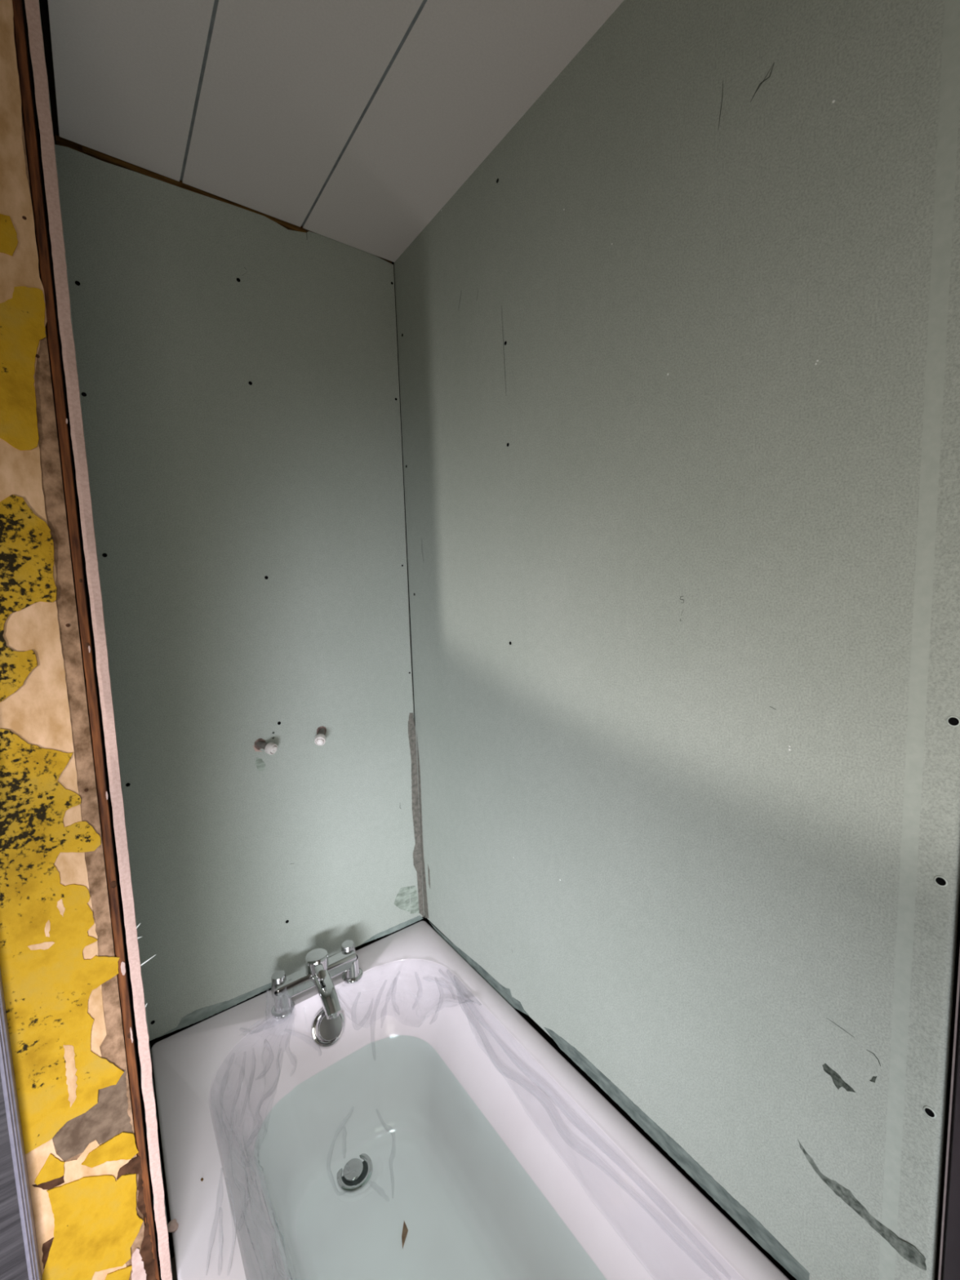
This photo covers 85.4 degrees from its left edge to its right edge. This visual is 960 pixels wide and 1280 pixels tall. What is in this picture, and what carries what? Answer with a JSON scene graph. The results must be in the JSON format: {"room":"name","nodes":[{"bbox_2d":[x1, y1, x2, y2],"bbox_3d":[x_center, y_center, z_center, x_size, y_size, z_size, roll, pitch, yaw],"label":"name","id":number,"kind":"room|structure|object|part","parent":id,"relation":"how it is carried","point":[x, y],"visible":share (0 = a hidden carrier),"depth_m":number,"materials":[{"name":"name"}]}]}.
{"room":"building under construction","nodes":[
{"label":"building under construction","id":0,"kind":"room"},
{"bbox_2d":[0,0,157,1279],"bbox_3d":[-1.172,0.360,0.210,1.676,2.410,0.059,-6,7,-36],"label":"wall","id":1,"kind":"structure","parent":0,"point":[59,964],"depth_m":0.64,"materials":[{"name":"paint"}]},
{"bbox_2d":[0,969,41,1279],"bbox_3d":[-1.197,0.368,0.146,1.560,2.407,0.016,-6,7,-36],"label":"wall panel","id":2,"kind":"object","parent":1,"relation":"attached to","point":[19,1251],"visible":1,"depth_m":0.63,"materials":[{"name":"grey wood"}]},
{"bbox_2d":[24,0,172,1279],"bbox_3d":[-0.616,0.006,0.861,0.034,1.866,0.499,-6,7,-36],"label":"wall","id":3,"kind":"structure","parent":0,"point":[32,6],"depth_m":0.65,"materials":[{"name":"white paint"}]},
{"bbox_2d":[12,0,160,1279],"bbox_3d":[-0.498,0.288,0.699,0.011,2.410,0.058,-6,7,-36],"label":"stud","id":4,"kind":"object","parent":3,"relation":"attached to","point":[22,55],"visible":0.98,"depth_m":0.64,"materials":[{"name":"brown wood"}]},
{"bbox_2d":[159,1256,177,1279],"bbox_3d":[-0.222,1.609,-0.214,2.500,0.050,3.100,-6,7,-36],"label":"floor","id":5,"kind":"structure","parent":0,"point":[172,1260],"depth_m":1.20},
{"bbox_2d":[151,920,789,1279],"bbox_3d":[0.036,1.197,0.738,0.700,0.560,1.619,-6,7,-36],"label":"bathtub","id":6,"kind":"object","parent":5,"relation":"on","point":[442,1116],"visible":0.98,"depth_m":1.08,"materials":[{"name":"ceramic"}]},
{"bbox_2d":[167,1218,178,1232],"bbox_3d":[-0.483,0.920,0.816,0.016,0.012,0.017,-6,7,-36],"label":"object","id":7,"kind":"object","parent":6,"relation":"on","point":[172,1226],"visible":0.91,"depth_m":0.81,"materials":[{"name":"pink paint"}]},
{"bbox_2d":[271,939,362,1019],"bbox_3d":[-0.377,0.829,1.254,0.226,0.096,0.157,-6,7,-36],"label":"tap","id":8,"kind":"object","parent":6,"relation":"on","point":[318,971],"visible":0.99,"depth_m":1.25,"materials":[{"name":"silver metal"}]},
{"bbox_3d":[-0.483,0.826,1.250,0.037,0.048,0.037,-6,7,-36],"label":"handle knob","id":9,"kind":"part","parent":8,"relation":"part of","materials":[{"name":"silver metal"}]},
{"bbox_3d":[-0.386,0.797,1.252,0.021,0.022,0.058,-5,7,-31],"label":"lever","id":10,"kind":"part","parent":8,"relation":"part of","materials":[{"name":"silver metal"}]},
{"bbox_3d":[-0.362,0.842,1.238,0.041,0.056,0.114,-6,7,-36],"label":"spout","id":11,"kind":"part","parent":8,"relation":"part of","materials":[{"name":"silver metal"}]},
{"bbox_3d":[-0.343,0.811,1.352,0.037,0.048,0.037,-6,7,-36],"label":"handle knob","id":12,"kind":"part","parent":8,"relation":"part of","materials":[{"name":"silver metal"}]},
{"bbox_2d":[206,982,479,1279],"bbox_3d":[-0.061,1.041,0.830,0.612,0.388,1.192,-6,7,-36],"label":"plastic sheet","id":13,"kind":"object","parent":6,"relation":"on","point":[247,1162],"visible":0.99,"depth_m":0.92,"materials":[{"name":"white"}]},
{"bbox_2d":[221,1079,293,1279],"bbox_3d":[-0.266,1.002,0.742,0.185,0.163,1.062,-5,7,-28],"label":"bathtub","id":14,"kind":"object","parent":13,"relation":"hanging from","point":[262,1173],"depth_m":0.92,"materials":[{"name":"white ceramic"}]},
{"bbox_2d":[401,1221,408,1247],"bbox_3d":[-0.154,1.217,1.065,0.011,0.002,0.046,-2,6,2],"label":"chip","id":15,"kind":"object","parent":6,"relation":"on","point":[405,1230],"visible":1,"depth_m":1.07,"materials":[{"name":"brown"}]},
{"bbox_2d":[36,128,426,1266],"bbox_3d":[-0.493,0.216,1.316,0.770,2.430,0.062,-6,7,-36],"label":"wall","id":16,"kind":"structure","parent":0,"point":[237,366],"depth_m":1.21,"materials":[{"name":"paint"}]},
{"bbox_2d":[253,737,277,755],"bbox_3d":[-0.514,0.256,1.248,0.056,0.037,0.028,0,6,21],"label":"pipe tail","id":17,"kind":"object","parent":16,"relation":"attached to","point":[271,748],"visible":1,"depth_m":1.24,"materials":[{"name":"white plastic"}]},
{"bbox_2d":[314,725,326,745],"bbox_3d":[-0.406,0.244,1.327,0.028,0.041,0.055,-3,6,-10],"label":"pipe tail","id":18,"kind":"object","parent":16,"relation":"attached to","point":[320,739],"visible":1,"depth_m":1.31,"materials":[{"name":"white plastic"}]},
{"bbox_2d":[22,0,623,262],"bbox_3d":[-0.301,-0.832,-0.462,2.500,0.040,3.100,-6,7,-36],"label":"ceiling","id":19,"kind":"structure","parent":0,"point":[353,123],"depth_m":0.90,"materials":[{"name":"paint"}]},
{"bbox_3d":[0.177,-0.861,-0.177,0.196,0.009,2.999,-6,7,-36],"label":"panel","id":20,"kind":"part","parent":19,"relation":"part of","materials":[{"name":"paint"}]},
{"bbox_3d":[0.359,-0.880,-0.044,0.246,0.009,2.999,-6,7,-36],"label":"panel","id":21,"kind":"part","parent":19,"relation":"part of","materials":[{"name":"paint"}]},
{"bbox_3d":[0.561,-0.902,0.102,0.246,0.009,2.999,-6,7,-36],"label":"panel","id":22,"kind":"part","parent":19,"relation":"part of","materials":[{"name":"paint"}]},
{"bbox_2d":[394,0,959,1279],"bbox_3d":[0.708,0.276,0.339,0.085,2.430,3.060,-6,7,-36],"label":"wall","id":23,"kind":"structure","parent":0,"point":[678,357],"depth_m":0.74,"materials":[{"name":"paint"}]},
{"bbox_2d":[937,948,959,1279],"bbox_3d":[0.505,-0.016,0.521,0.016,1.826,0.002,-6,7,-36],"label":"trim","id":24,"kind":"structure","parent":23,"relation":"attached to","point":[957,1000],"depth_m":0.57,"materials":[{"name":"grey"}]}
]}

